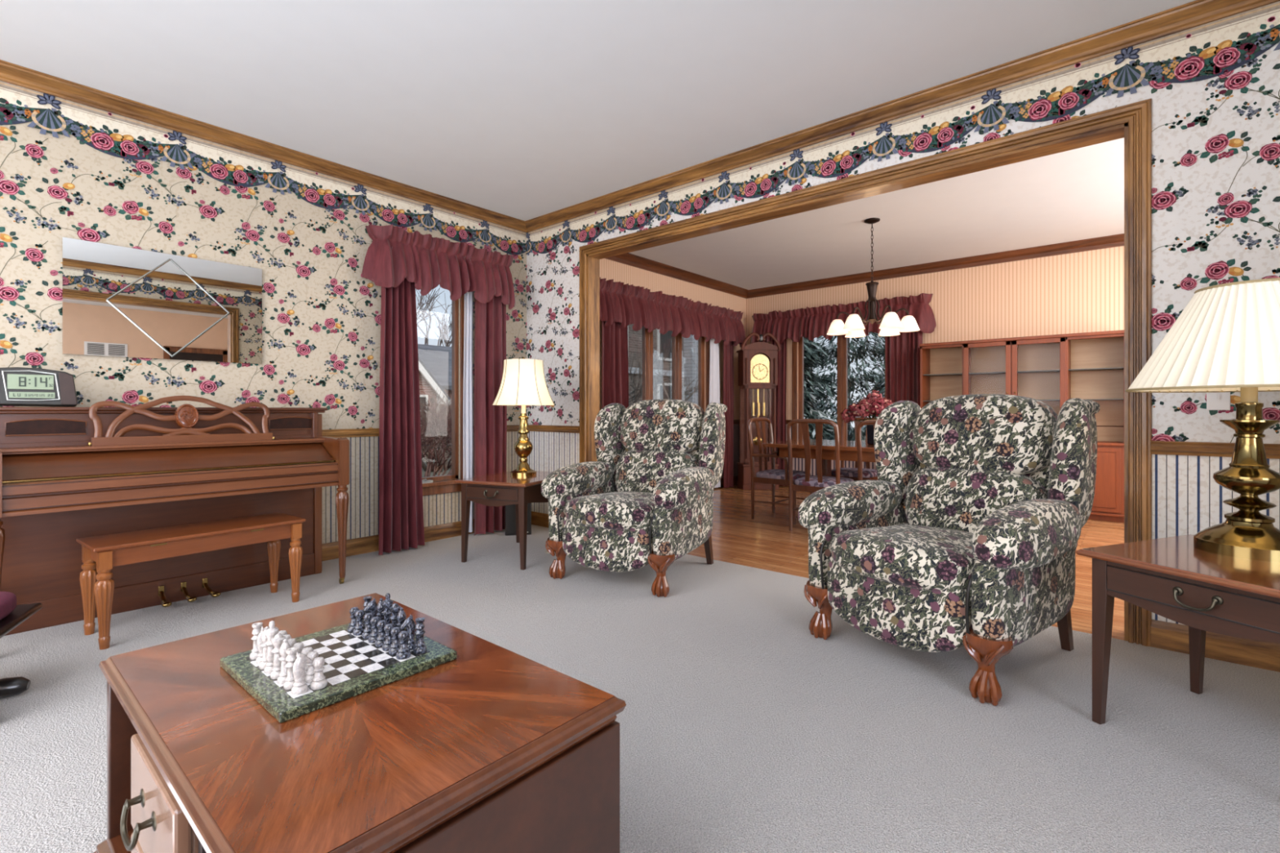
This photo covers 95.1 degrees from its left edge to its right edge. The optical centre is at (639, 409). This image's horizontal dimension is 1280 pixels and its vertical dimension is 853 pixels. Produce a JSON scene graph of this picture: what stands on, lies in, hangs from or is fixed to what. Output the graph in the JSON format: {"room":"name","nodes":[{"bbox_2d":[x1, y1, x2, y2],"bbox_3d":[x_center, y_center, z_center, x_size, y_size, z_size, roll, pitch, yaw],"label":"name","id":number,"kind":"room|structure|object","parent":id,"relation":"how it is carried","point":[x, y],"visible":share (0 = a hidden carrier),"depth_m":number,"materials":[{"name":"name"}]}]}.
{"room":"living room","nodes":[
{"label":"living room","id":0,"kind":"room"},
{"bbox_2d":[0,80,746,543],"bbox_3d":[-1.743,-0.324,4.569,0.129,2.700,9.900,0,0,40],"label":"wall","id":1,"kind":"structure","parent":0,"point":[68,169],"depth_m":3.63,"materials":[{"name":"paper"}]},
{"bbox_2d":[62,236,262,364],"bbox_3d":[-2.683,-0.589,3.360,0.022,0.600,0.900,0,0,40],"label":"wall mirror","id":2,"kind":"object","parent":1,"relation":"attached to","point":[117,301],"visible":1,"depth_m":3.30,"materials":[{"name":"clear mirror"}]},
{"bbox_2d":[321,511,548,561],"bbox_3d":[-2.700,0.969,2.814,0.706,0.115,5.986,0,0,40],"label":"baseboard","id":3,"kind":"structure","parent":1,"relation":"attached to","point":[361,545],"depth_m":4.27,"materials":[{"name":"brown wood"}]},
{"bbox_2d":[361,224,515,309],"bbox_3d":[-1.484,-1.087,4.575,0.206,0.480,1.321,0,0,40],"label":"window valance","id":4,"kind":"object","parent":1,"relation":"attached to","point":[427,261],"visible":1,"depth_m":4.44,"materials":[{"name":"fabric"}]},
{"bbox_2d":[378,246,424,555],"bbox_3d":[-1.738,-0.082,4.250,0.128,2.185,0.360,0,0,40],"label":"window curtain","id":5,"kind":"object","parent":4,"relation":"hanging from","point":[401,511],"visible":0.88,"depth_m":4.25,"materials":[{"name":"fabric"}]},
{"bbox_2d":[474,268,506,535],"bbox_3d":[-1.238,-0.082,4.855,0.109,2.185,0.350,0,0,40],"label":"window curtain","id":6,"kind":"object","parent":4,"relation":"hanging from","point":[490,339],"visible":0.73,"depth_m":4.85,"materials":[{"name":"fabric"}]},
{"bbox_2d":[422,294,464,496],"bbox_3d":[-1.647,-0.274,4.599,0.136,1.880,0.710,0,0,40],"label":"window","id":7,"kind":"structure","parent":1,"relation":"in","point":[429,486],"depth_m":4.79,"materials":[{"name":"brown wood"}]},
{"bbox_2d":[462,291,473,532],"bbox_3d":[-1.410,-0.084,4.805,0.032,2.180,0.110,0,0,40],"label":"sheer curtain","id":8,"kind":"object","parent":7,"relation":"hanging from","point":[468,395],"visible":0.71,"depth_m":4.80,"materials":[{"name":"white fabric"}]},
{"bbox_2d":[321,424,579,437],"bbox_3d":[-2.700,0.163,2.814,0.706,0.058,5.986,0,0,40],"label":"trim","id":9,"kind":"structure","parent":1,"relation":"attached to","point":[351,433],"depth_m":4.25,"materials":[{"name":"brown wood"}]},
{"bbox_2d":[0,0,1279,232],"bbox_3d":[-1.094,-1.640,1.447,4.923,0.068,5.986,0,0,40],"label":"trim","id":10,"kind":"structure","parent":1,"relation":"attached to","point":[1196,13],"depth_m":3.24,"materials":[{"name":"brown wood"}]},
{"bbox_2d":[627,324,710,410],"bbox_3d":[0.295,-0.339,6.893,0.120,1.690,1.860,0,0,40],"label":"window","id":11,"kind":"structure","parent":1,"relation":"in","point":[661,366],"depth_m":6.99,"materials":[{"name":"clear glass"}]},
{"bbox_2d":[709,337,720,488],"bbox_3d":[0.969,-0.059,7.566,0.038,2.130,0.260,0,0,40],"label":"sheer curtain","id":12,"kind":"object","parent":11,"relation":"hanging from","point":[714,380],"visible":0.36,"depth_m":7.56,"materials":[{"name":"white fabric"}]},
{"bbox_2d":[600,277,746,346],"bbox_3d":[0.463,-1.078,6.856,0.205,0.492,2.953,0,0,40],"label":"window valance","id":13,"kind":"object","parent":1,"relation":"attached to","point":[627,304],"visible":0.96,"depth_m":6.58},
{"bbox_2d":[600,320,628,491],"bbox_3d":[-0.252,-0.057,6.005,0.109,2.135,0.420,0,0,40],"label":"window curtain","id":14,"kind":"object","parent":13,"relation":"hanging from","point":[615,360],"visible":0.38,"depth_m":5.98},
{"bbox_2d":[723,340,733,488],"bbox_3d":[1.169,-0.057,7.691,0.076,2.135,0.290,0,0,40],"label":"window curtain","id":15,"kind":"object","parent":13,"relation":"hanging from","point":[728,349],"visible":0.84,"depth_m":7.68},
{"bbox_2d":[0,0,1195,289],"bbox_3d":[1.581,-1.724,1.806,9.133,0.100,10.400,0,0,40],"label":"ceiling","id":16,"kind":"structure","parent":0,"point":[525,110],"depth_m":2.98,"materials":[{"name":"paint"}]},
{"bbox_2d":[826,217,919,337],"bbox_3d":[2.046,-1.179,5.166,0.733,0.989,0.753,0,0,40],"label":"chandelier","id":17,"kind":"object","parent":16,"relation":"hanging from","point":[891,325],"visible":1,"depth_m":5.13,"materials":[{"name":"glass"}]},
{"bbox_2d":[0,484,1279,852],"bbox_3d":[1.586,1.056,1.750,8.653,0.060,9.920,0,0,40],"label":"floor","id":18,"kind":"structure","parent":0,"point":[743,730],"depth_m":1.98,"materials":[{"name":"carpet"}]},
{"bbox_2d":[0,591,42,697],"bbox_3d":[-2.361,0.834,1.907,0.476,0.376,0.470,0,0,-29],"label":"ottoman","id":19,"kind":"object","parent":18,"relation":"on","point":[12,615],"visible":1,"depth_m":2.08,"materials":[{"name":"black paint"}]},
{"bbox_2d":[0,591,16,620],"bbox_3d":[-2.354,0.691,1.900,0.410,0.090,0.430,0,0,-29],"label":"seat cushion","id":20,"kind":"object","parent":19,"relation":"on","point":[7,599],"depth_m":2.05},
{"bbox_2d":[0,395,349,635],"bbox_3d":[-2.439,0.474,3.127,0.692,1.104,1.500,0,0,40],"label":"upright piano","id":21,"kind":"object","parent":18,"relation":"on","point":[68,474],"visible":0.98,"depth_m":2.99,"materials":[{"name":"brown wood"}]},
{"bbox_2d":[0,367,77,407],"bbox_3d":[-2.917,-0.108,2.814,0.083,0.188,0.309,0,0,43],"label":"digital clock","id":22,"kind":"object","parent":21,"relation":"on","point":[19,386],"visible":1,"depth_m":2.80,"materials":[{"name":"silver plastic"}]},
{"bbox_2d":[0,437,324,454],"bbox_3d":[-2.458,0.186,3.133,0.215,0.024,1.405,0,0,40],"label":"fallboard","id":23,"kind":"object","parent":21,"relation":"attached to","point":[88,447],"depth_m":2.98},
{"bbox_2d":[75,512,306,649],"bbox_3d":[-2.184,0.806,2.912,0.336,0.440,0.850,0,0,37],"label":"piano bench","id":24,"kind":"object","parent":18,"relation":"on","point":[101,553],"visible":1,"depth_m":2.73,"materials":[{"name":"brown wood"}]},
{"bbox_2d":[93,592,626,852],"bbox_3d":[-0.596,0.776,1.156,0.980,0.500,0.638,0,0,40],"label":"coffee table","id":25,"kind":"object","parent":18,"relation":"on","point":[492,748],"visible":0.88,"depth_m":0.95,"materials":[{"name":"brown wood"}]},
{"bbox_2d":[219,623,457,722],"bbox_3d":[-0.624,0.517,1.219,0.340,0.019,0.336,0,0,40],"label":"board","id":26,"kind":"object","parent":25,"relation":"on","point":[353,665],"visible":0.56,"depth_m":1.15,"materials":[{"name":"green stone"}]},
{"bbox_2d":[249,622,262,659],"bbox_3d":[-0.786,0.473,1.203,0.027,0.068,0.027,0,0,44],"label":"chess piece","id":27,"kind":"object","parent":26,"relation":"on","point":[256,626],"visible":0.67,"depth_m":1.20,"materials":[{"name":"white stone"}]},
{"bbox_2d":[255,626,264,664],"bbox_3d":[-0.755,0.472,1.183,0.035,0.071,0.027,0,0,-38],"label":"knight piece","id":28,"kind":"object","parent":26,"relation":"on","point":[260,642],"visible":0.33,"depth_m":1.17,"materials":[{"name":"white stone"}]},
{"bbox_2d":[258,626,269,669],"bbox_3d":[-0.738,0.467,1.158,0.027,0.080,0.027,0,0,-37],"label":"bishop piece","id":29,"kind":"object","parent":26,"relation":"on","point":[262,664],"visible":0.53,"depth_m":1.15,"materials":[{"name":"white stone"}]},
{"bbox_2d":[263,620,279,674],"bbox_3d":[-0.715,0.458,1.139,0.027,0.098,0.027,0,0,40],"label":"king piece","id":30,"kind":"object","parent":26,"relation":"on","point":[270,633],"visible":0.71,"depth_m":1.13,"materials":[{"name":"white stone"}]},
{"bbox_2d":[270,633,285,679],"bbox_3d":[-0.689,0.466,1.117,0.027,0.082,0.027,0,0,-44],"label":"chess piece","id":31,"kind":"object","parent":26,"relation":"on","point":[278,638],"visible":0.73,"depth_m":1.11,"materials":[{"name":"white stone"}]},
{"bbox_2d":[276,638,290,684],"bbox_3d":[-0.663,0.467,1.095,0.027,0.080,0.027,0,0,-38],"label":"bishop piece","id":32,"kind":"object","parent":26,"relation":"on","point":[283,674],"visible":0.75,"depth_m":1.09,"materials":[{"name":"white stone"}]},
{"bbox_2d":[283,647,297,689],"bbox_3d":[-0.639,0.473,1.076,0.027,0.068,0.027,0,0,34],"label":"chess piece","id":33,"kind":"object","parent":26,"relation":"on","point":[291,657],"visible":0.8,"depth_m":1.07,"materials":[{"name":"white stone"}]},
{"bbox_2d":[287,638,296,647],"bbox_3d":[-0.694,0.481,1.164,0.029,0.053,0.029,0,0,25],"label":"pawn piece","id":34,"kind":"object","parent":26,"relation":"on","point":[291,642],"visible":0.23,"depth_m":1.16,"materials":[{"name":"white stone"}]},
{"bbox_2d":[292,642,304,653],"bbox_3d":[-0.667,0.481,1.144,0.029,0.053,0.029,0,0,-33],"label":"pawn piece","id":35,"kind":"object","parent":26,"relation":"on","point":[300,645],"visible":0.26,"depth_m":1.14,"materials":[{"name":"white stone"}]},
{"bbox_2d":[291,652,311,695],"bbox_3d":[-0.611,0.472,1.058,0.027,0.071,0.035,0,0,35],"label":"knight piece","id":36,"kind":"object","parent":26,"relation":"on","point":[300,687],"visible":1,"depth_m":1.05,"materials":[{"name":"white stone"}]},
{"bbox_2d":[301,646,313,675],"bbox_3d":[-0.637,0.481,1.122,0.029,0.053,0.029,0,0,29],"label":"pawn piece","id":37,"kind":"object","parent":26,"relation":"on","point":[305,651],"visible":0.24,"depth_m":1.11,"materials":[{"name":"white stone"}]},
{"bbox_2d":[304,651,318,683],"bbox_3d":[-0.616,0.481,1.101,0.029,0.053,0.029,0,0,35],"label":"pawn piece","id":38,"kind":"object","parent":26,"relation":"on","point":[309,675],"visible":0.51,"depth_m":1.09,"materials":[{"name":"white stone"}]},
{"bbox_2d":[309,657,327,689],"bbox_3d":[-0.590,0.481,1.076,0.029,0.053,0.029,0,0,45],"label":"pawn piece","id":39,"kind":"object","parent":26,"relation":"on","point":[318,681],"visible":1,"depth_m":1.07,"materials":[{"name":"white stone"}]},
{"bbox_2d":[346,606,359,632],"bbox_3d":[-0.658,0.481,1.350,0.029,0.053,0.029,0,0,-33],"label":"pawn piece","id":40,"kind":"object","parent":26,"relation":"on","point":[353,610],"visible":0.66,"depth_m":1.34,"materials":[{"name":"black stone"}]},
{"bbox_2d":[352,609,364,635],"bbox_3d":[-0.636,0.481,1.331,0.029,0.053,0.029,0,0,26],"label":"pawn piece","id":41,"kind":"object","parent":26,"relation":"on","point":[359,627],"visible":0.92,"depth_m":1.32,"materials":[{"name":"black stone"}]},
{"bbox_2d":[362,595,372,625],"bbox_3d":[-0.639,0.473,1.374,0.027,0.068,0.027,0,0,31],"label":"chess piece","id":42,"kind":"object","parent":26,"relation":"on","point":[366,599],"visible":0.47,"depth_m":1.37,"materials":[{"name":"black stone"}]},
{"bbox_2d":[361,612,373,639],"bbox_3d":[-0.607,0.481,1.312,0.029,0.053,0.029,0,0,25],"label":"pawn piece","id":43,"kind":"object","parent":26,"relation":"on","point":[367,616],"visible":0.7,"depth_m":1.30,"materials":[{"name":"black stone"}]},
{"bbox_2d":[364,597,377,616],"bbox_3d":[-0.619,0.472,1.353,0.035,0.071,0.027,0,0,-45],"label":"knight piece","id":44,"kind":"object","parent":26,"relation":"on","point":[372,605],"visible":0.36,"depth_m":1.35,"materials":[{"name":"black stone"}]},
{"bbox_2d":[368,616,380,643],"bbox_3d":[-0.582,0.481,1.287,0.029,0.053,0.029,0,0,42],"label":"pawn piece","id":45,"kind":"object","parent":26,"relation":"on","point":[374,620],"visible":0.73,"depth_m":1.28,"materials":[{"name":"black stone"}]},
{"bbox_2d":[376,598,384,620],"bbox_3d":[-0.588,0.467,1.333,0.027,0.080,0.027,0,0,41],"label":"bishop piece","id":46,"kind":"object","parent":26,"relation":"on","point":[380,606],"visible":0.43,"depth_m":1.33,"materials":[{"name":"black stone"}]},
{"bbox_2d":[374,619,386,647],"bbox_3d":[-0.558,0.481,1.266,0.029,0.053,0.029,0,0,34],"label":"pawn piece","id":47,"kind":"object","parent":26,"relation":"on","point":[380,640],"visible":0.74,"depth_m":1.26,"materials":[{"name":"black stone"}]},
{"bbox_2d":[382,593,393,623],"bbox_3d":[-0.564,0.458,1.310,0.027,0.098,0.027,0,0,-44],"label":"king piece","id":48,"kind":"object","parent":26,"relation":"on","point":[388,602],"visible":0.44,"depth_m":1.30,"materials":[{"name":"black stone"}]},
{"bbox_2d":[382,623,394,651],"bbox_3d":[-0.533,0.481,1.245,0.029,0.053,0.029,0,0,43],"label":"pawn piece","id":49,"kind":"object","parent":26,"relation":"on","point":[388,642],"visible":0.73,"depth_m":1.24,"materials":[{"name":"black stone"}]},
{"bbox_2d":[388,626,400,654],"bbox_3d":[-0.511,0.481,1.226,0.029,0.053,0.029,0,0,40],"label":"pawn piece","id":50,"kind":"object","parent":26,"relation":"on","point":[394,646],"visible":0.82,"depth_m":1.22,"materials":[{"name":"black stone"}]},
{"bbox_2d":[389,602,400,626],"bbox_3d":[-0.540,0.466,1.293,0.027,0.082,0.027,0,0,-36],"label":"chess piece","id":51,"kind":"object","parent":26,"relation":"on","point":[394,609],"visible":0.44,"depth_m":1.29,"materials":[{"name":"black stone"}]},
{"bbox_2d":[395,607,406,640],"bbox_3d":[-0.517,0.467,1.270,0.027,0.080,0.027,0,0,43],"label":"bishop piece","id":52,"kind":"object","parent":26,"relation":"on","point":[402,615],"visible":0.48,"depth_m":1.26,"materials":[{"name":"black stone"}]},
{"bbox_2d":[395,631,410,659],"bbox_3d":[-0.486,0.481,1.204,0.029,0.053,0.029,0,0,34],"label":"pawn piece","id":53,"kind":"object","parent":26,"relation":"on","point":[403,652],"visible":1,"depth_m":1.20,"materials":[{"name":"black stone"}]},
{"bbox_2d":[400,614,416,650],"bbox_3d":[-0.491,0.472,1.244,0.035,0.071,0.027,0,0,-45],"label":"knight piece","id":54,"kind":"object","parent":26,"relation":"on","point":[409,624],"visible":0.75,"depth_m":1.24,"materials":[{"name":"black stone"}]},
{"bbox_2d":[413,617,426,653],"bbox_3d":[-0.462,0.473,1.232,0.027,0.068,0.027,0,0,-45],"label":"chess piece","id":55,"kind":"object","parent":26,"relation":"on","point":[420,647],"visible":1,"depth_m":1.23,"materials":[{"name":"black stone"}]},
{"bbox_2d":[454,471,551,569],"bbox_3d":[-0.845,0.748,4.153,0.563,0.556,0.723,0,0,23],"label":"end table","id":56,"kind":"object","parent":18,"relation":"on","point":[500,489],"visible":0.77,"depth_m":3.87,"materials":[{"name":"brown wood"}]},
{"bbox_2d":[492,356,554,475],"bbox_3d":[-0.849,0.041,4.269,0.436,0.858,0.436,0,0,-21],"label":"table lamp","id":57,"kind":"object","parent":56,"relation":"on","point":[523,383],"visible":1,"depth_m":4.15,"materials":[{"name":"fabric"}]},
{"bbox_2d":[505,502,531,535],"bbox_3d":[-1.017,0.871,4.891,0.210,0.310,0.214,0,0,-12],"label":"speaker","id":58,"kind":"object","parent":18,"relation":"on","point":[510,513],"visible":0.44,"depth_m":4.78},
{"bbox_2d":[541,399,727,597],"bbox_3d":[-0.005,0.476,3.747,0.983,1.100,1.006,0,0,29],"label":"armchair","id":59,"kind":"object","parent":18,"relation":"on","point":[664,458],"visible":1,"depth_m":3.57,"materials":[{"name":"multicoloured fabric"}]},
{"bbox_2d":[565,491,655,530],"bbox_3d":[-0.080,0.615,3.614,0.630,0.211,0.700,0,0,29],"label":"seat cushion","id":60,"kind":"object","parent":59,"relation":"on","point":[584,510],"depth_m":3.32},
{"bbox_2d":[615,449,698,493],"bbox_3d":[0.099,0.441,3.934,0.610,0.350,0.225,0,0,29],"label":"lumbar cushion","id":61,"kind":"object","parent":59,"relation":"on","point":[636,470],"depth_m":3.87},
{"bbox_2d":[620,399,705,452],"bbox_3d":[0.145,0.111,4.016,0.620,0.370,0.255,0,0,29],"label":"cushion","id":62,"kind":"object","parent":59,"relation":"on","point":[654,425],"depth_m":3.90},
{"bbox_2d":[736,332,781,489],"bbox_3d":[1.542,0.016,7.678,0.527,2.019,0.340,0,0,-5],"label":"grandfather clock","id":63,"kind":"object","parent":18,"relation":"on","point":[757,361],"visible":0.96,"depth_m":7.56,"materials":[{"name":"brown wood"}]},
{"bbox_2d":[737,349,777,386],"bbox_3d":[1.542,-0.551,7.686,0.450,0.465,0.285,0,0,-5],"label":"hood","id":64,"kind":"object","parent":63,"relation":"attached to","point":[756,367],"depth_m":7.56,"materials":[{"name":"brown wood"}]},
{"bbox_2d":[747,417,810,524],"bbox_3d":[1.340,0.550,5.557,0.498,0.952,0.484,0,0,40],"label":"dining chair","id":65,"kind":"object","parent":18,"relation":"on","point":[779,477],"visible":0.77,"depth_m":5.51,"materials":[{"name":"brown wood"}]},
{"bbox_2d":[755,469,810,479],"bbox_3d":[1.356,0.616,5.543,0.444,0.076,0.426,0,0,40],"label":"seat cushion","id":66,"kind":"object","parent":65,"relation":"on","point":[771,474],"depth_m":5.41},
{"bbox_2d":[762,439,875,475],"bbox_3d":[2.086,0.663,5.105,1.840,0.725,0.960,0,0,40],"label":"dining table","id":67,"kind":"object","parent":18,"relation":"on","point":[847,449],"visible":0.21,"depth_m":5.11,"materials":[{"name":"brown wood"}]},
{"bbox_2d":[866,424,874,444],"bbox_3d":[2.038,0.205,5.094,0.100,0.190,0.100,0,0,40],"label":"flower vase","id":68,"kind":"object","parent":67,"relation":"on","point":[870,432],"visible":0.27,"depth_m":5.07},
{"bbox_2d":[840,390,893,422],"bbox_3d":[2.034,0.053,5.093,0.558,0.455,0.404,0,0,40],"label":"hydrangea bouquet","id":69,"kind":"object","parent":68,"relation":"in","point":[873,405],"visible":0.74,"depth_m":5.05,"materials":[{"name":"red plant"}]},
{"bbox_2d":[786,418,853,531],"bbox_3d":[1.559,0.550,4.988,0.449,0.952,0.498,0,0,40],"label":"dining chair","id":70,"kind":"object","parent":18,"relation":"on","point":[811,484],"visible":0.71,"depth_m":4.85,"materials":[{"name":"brown wood"}]},
{"bbox_2d":[794,475,853,487],"bbox_3d":[1.573,0.616,5.004,0.426,0.076,0.444,0,0,40],"label":"seat cushion","id":71,"kind":"object","parent":70,"relation":"on","point":[811,481],"depth_m":4.87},
{"bbox_2d":[831,417,877,480],"bbox_3d":[2.108,0.550,5.732,0.449,0.952,0.498,0,0,40],"label":"dining chair","id":72,"kind":"object","parent":18,"relation":"on","point":[868,473],"visible":0.42,"depth_m":5.64,"materials":[{"name":"brown wood"}]},
{"bbox_2d":[831,467,877,477],"bbox_3d":[2.094,0.616,5.716,0.426,0.076,0.444,0,0,40],"label":"seat cushion","id":73,"kind":"object","parent":72,"relation":"on","point":[844,472],"depth_m":5.56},
{"bbox_2d":[856,419,878,480],"bbox_3d":[2.000,0.550,4.587,0.449,0.952,0.498,0,0,40],"label":"dining chair","id":74,"kind":"object","parent":18,"relation":"on","point":[861,424],"visible":0.09,"depth_m":4.54,"materials":[{"name":"brown wood"}]},
{"bbox_2d":[798,394,1100,706],"bbox_3d":[1.337,0.476,2.576,1.006,1.100,0.983,0,0,-35],"label":"armchair","id":75,"kind":"object","parent":18,"relation":"on","point":[997,491],"visible":1,"depth_m":2.40,"materials":[{"name":"multicoloured fabric"}]},
{"bbox_2d":[831,525,975,591],"bbox_3d":[1.211,0.615,2.490,0.700,0.211,0.630,0,0,-35],"label":"seat cushion","id":76,"kind":"object","parent":75,"relation":"on","point":[867,558],"depth_m":2.29,"materials":[{"name":"fabric"}]},
{"bbox_2d":[912,394,1057,474],"bbox_3d":[1.591,0.111,2.751,0.255,0.370,0.620,0,0,-35],"label":"cushion","id":77,"kind":"object","parent":75,"relation":"on","point":[969,433],"depth_m":2.63,"materials":[{"name":"fabric"}]},
{"bbox_2d":[919,329,1124,522],"bbox_3d":[3.847,0.148,6.006,1.777,1.755,0.434,0,0,40],"label":"display cabinet","id":78,"kind":"object","parent":18,"relation":"on","point":[1052,370],"visible":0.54,"depth_m":5.87,"materials":[{"name":"brown wood"}]},
{"bbox_2d":[922,373,962,376],"bbox_3d":[3.375,-0.388,6.481,0.404,0.007,0.296,0,0,40],"label":"glass shelf","id":79,"kind":"object","parent":78,"relation":"attached to","point":[923,374],"depth_m":6.51,"materials":[{"name":"grey"}]},
{"bbox_2d":[968,371,1005,374],"bbox_3d":[3.705,-0.388,6.201,0.409,0.007,0.296,0,0,40],"label":"glass shelf","id":80,"kind":"object","parent":78,"relation":"attached to","point":[970,372],"depth_m":6.26,"materials":[{"name":"grey"}]},
{"bbox_2d":[1017,369,1059,373],"bbox_3d":[4.042,-0.388,5.914,0.424,0.007,0.296,0,0,40],"label":"glass shelf","id":81,"kind":"object","parent":78,"relation":"attached to","point":[1018,371],"depth_m":5.90,"materials":[{"name":"grey"}]},
{"bbox_2d":[1038,399,1059,400],"bbox_3d":[4.042,-0.098,5.914,0.424,0.007,0.296,0,0,40],"label":"glass shelf","id":82,"kind":"object","parent":78,"relation":"attached to","point":[1038,399],"depth_m":5.78,"materials":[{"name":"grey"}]},
{"bbox_2d":[1068,367,1124,371],"bbox_3d":[4.384,-0.388,5.622,0.424,0.007,0.296,0,0,40],"label":"glass shelf","id":83,"kind":"object","parent":78,"relation":"attached to","point":[1078,369],"depth_m":5.66,"materials":[{"name":"grey"}]},
{"bbox_2d":[1075,534,1279,724],"bbox_3d":[1.862,0.744,1.779,0.643,0.565,0.623,0,0,-22],"label":"end table","id":84,"kind":"object","parent":18,"relation":"on","point":[1172,579],"visible":0.94,"depth_m":1.77,"materials":[{"name":"brown wood"}]},
{"bbox_2d":[1124,277,1279,562],"bbox_3d":[1.977,0.030,1.901,0.620,0.862,0.620,0,0,43],"label":"table lamp","id":85,"kind":"object","parent":84,"relation":"on","point":[1226,338],"visible":1,"depth_m":1.84,"materials":[{"name":"fabric"}]},
{"bbox_2d":[525,0,1279,625],"bbox_3d":[0.920,-0.324,3.741,5.068,2.700,0.141,0,0,40],"label":"wall","id":86,"kind":"structure","parent":0,"point":[1213,87],"depth_m":2.53,"materials":[{"name":"paper"}]},
{"bbox_2d":[715,475,788,488],"bbox_3d":[2.388,0.969,5.069,5.533,0.115,3.784,0,0,40],"label":"baseboard","id":87,"kind":"structure","parent":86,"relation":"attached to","point":[735,477],"depth_m":8.02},
{"bbox_2d":[604,233,1124,298],"bbox_3d":[2.388,-1.625,5.069,5.533,0.098,3.784,0,0,40],"label":"trim","id":88,"kind":"structure","parent":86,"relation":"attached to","point":[1113,241],"depth_m":6.69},
{"bbox_2d":[579,97,1151,646],"bbox_3d":[0.909,-0.163,3.758,3.573,2.378,0.178,0,0,40],"label":"trim","id":89,"kind":"structure","parent":86,"relation":"attached to","point":[1132,122],"depth_m":2.79,"materials":[{"name":"brown wood"}]},
{"bbox_2d":[1151,619,1279,671],"bbox_3d":[2.467,0.969,2.335,0.650,0.115,0.018,0,0,40],"label":"baseboard","id":90,"kind":"structure","parent":86,"relation":"attached to","point":[1173,637],"depth_m":2.39,"materials":[{"name":"brown wood"}]},
{"bbox_2d":[1151,440,1279,458],"bbox_3d":[2.463,0.163,2.331,0.650,0.058,0.030,0,0,40],"label":"trim","id":91,"kind":"structure","parent":86,"relation":"attached to","point":[1157,447],"depth_m":2.43,"materials":[{"name":"brown wood"}]},
{"bbox_2d":[1206,391,1230,409],"bbox_3d":[2.380,-0.054,2.411,0.070,0.110,0.014,0,0,40],"label":"light switch","id":92,"kind":"object","parent":86,"relation":"attached to","point":[1215,401],"visible":0.6,"depth_m":2.41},
{"bbox_2d":[746,245,1124,475],"bbox_3d":[3.608,-0.324,6.594,5.653,2.700,0.120,0,0,40],"label":"wall","id":93,"kind":"structure","parent":0,"point":[1083,291],"depth_m":6.27,"materials":[{"name":"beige paper"}]},
{"bbox_2d":[791,334,886,440],"bbox_3d":[2.552,-0.279,7.427,1.360,1.810,0.120,0,0,40],"label":"window","id":94,"kind":"structure","parent":93,"relation":"in","point":[842,344],"depth_m":7.78,"materials":[{"name":"brown wood"}]},
{"bbox_2d":[750,293,936,344],"bbox_3d":[2.406,-1.093,7.351,2.370,0.461,0.205,0,0,40],"label":"window valance","id":95,"kind":"object","parent":93,"relation":"attached to","point":[811,323],"visible":0.77,"depth_m":7.36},
{"bbox_2d":[770,338,786,486],"bbox_3d":[1.849,-0.057,7.851,0.240,2.135,0.078,0,0,40],"label":"window curtain","id":96,"kind":"object","parent":95,"relation":"hanging from","point":[782,353],"visible":0.48,"depth_m":7.83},
{"bbox_2d":[885,330,922,406],"bbox_3d":[3.064,-0.057,6.810,0.400,2.135,0.089,0,0,40],"label":"window curtain","id":97,"kind":"object","parent":95,"relation":"hanging from","point":[902,351],"visible":0.35,"depth_m":6.81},
{"bbox_2d":[733,419,1124,426],"bbox_3d":[3.307,0.163,6.148,5.533,0.058,0.950,0,0,40],"label":"trim","id":98,"kind":"structure","parent":93,"relation":"attached to","point":[735,421],"depth_m":7.85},
{"label":"outside","id":99,"kind":"structure","parent":0,"visible":0},
{"bbox_2d":[421,427,865,477],"bbox_3d":[-2.917,1.551,27.432,80.000,0.050,62.000,0,0,40],"label":"ground","id":100,"kind":"structure","parent":99,"point":[423,470],"depth_m":14.54,"materials":[{"name":"snow"}]},
{"bbox_2d":[415,286,451,346],"bbox_3d":[-11.817,-2.772,28.879,8.701,8.715,9.480,0,0,43],"label":"bare tree","id":101,"kind":"object","parent":100,"relation":"on","point":[444,326],"visible":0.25,"depth_m":30.84,"materials":[{"name":"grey plant"}]},
{"bbox_2d":[417,343,451,456],"bbox_3d":[-8.597,-0.744,21.236,5.380,4.540,19.000,0,0,40],"label":"brick house","id":102,"kind":"structure","parent":100,"relation":"on","point":[434,361],"depth_m":21.42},
{"bbox_2d":[419,388,451,476],"bbox_3d":[-3.990,0.523,10.253,4.268,2.044,4.311,0,0,1],"label":"bush","id":103,"kind":"object","parent":100,"relation":"on","point":[443,426],"visible":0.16,"depth_m":10.84,"materials":[{"name":"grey plant"}]},
{"bbox_2d":[419,386,451,471],"bbox_3d":[-5.066,0.400,14.964,3.918,2.289,4.196,0,0,-28],"label":"bush","id":104,"kind":"object","parent":100,"relation":"on","point":[424,416],"visible":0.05,"depth_m":14.36,"materials":[{"name":"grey plant"}]},
{"bbox_2d":[804,337,851,439],"bbox_3d":[3.099,-1.422,12.113,2.915,6.409,2.897,0,0,-7],"label":"conifer","id":105,"kind":"object","parent":100,"relation":"on","point":[811,380],"visible":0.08,"depth_m":11.62,"materials":[{"name":"green plant"}]},
{"bbox_2d":[804,331,884,440],"bbox_3d":[5.534,-2.370,15.502,5.673,8.888,5.716,0,0,-16],"label":"conifer","id":106,"kind":"object","parent":100,"relation":"on","point":[858,353],"visible":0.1,"depth_m":14.69,"materials":[{"name":"green plant"}]},
{"bbox_2d":[861,342,884,434],"bbox_3d":[5.263,-1.161,11.157,2.605,5.759,2.438,0,0,40],"label":"conifer","id":107,"kind":"object","parent":100,"relation":"on","point":[881,387],"visible":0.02,"depth_m":11.26,"materials":[{"name":"green plant"}]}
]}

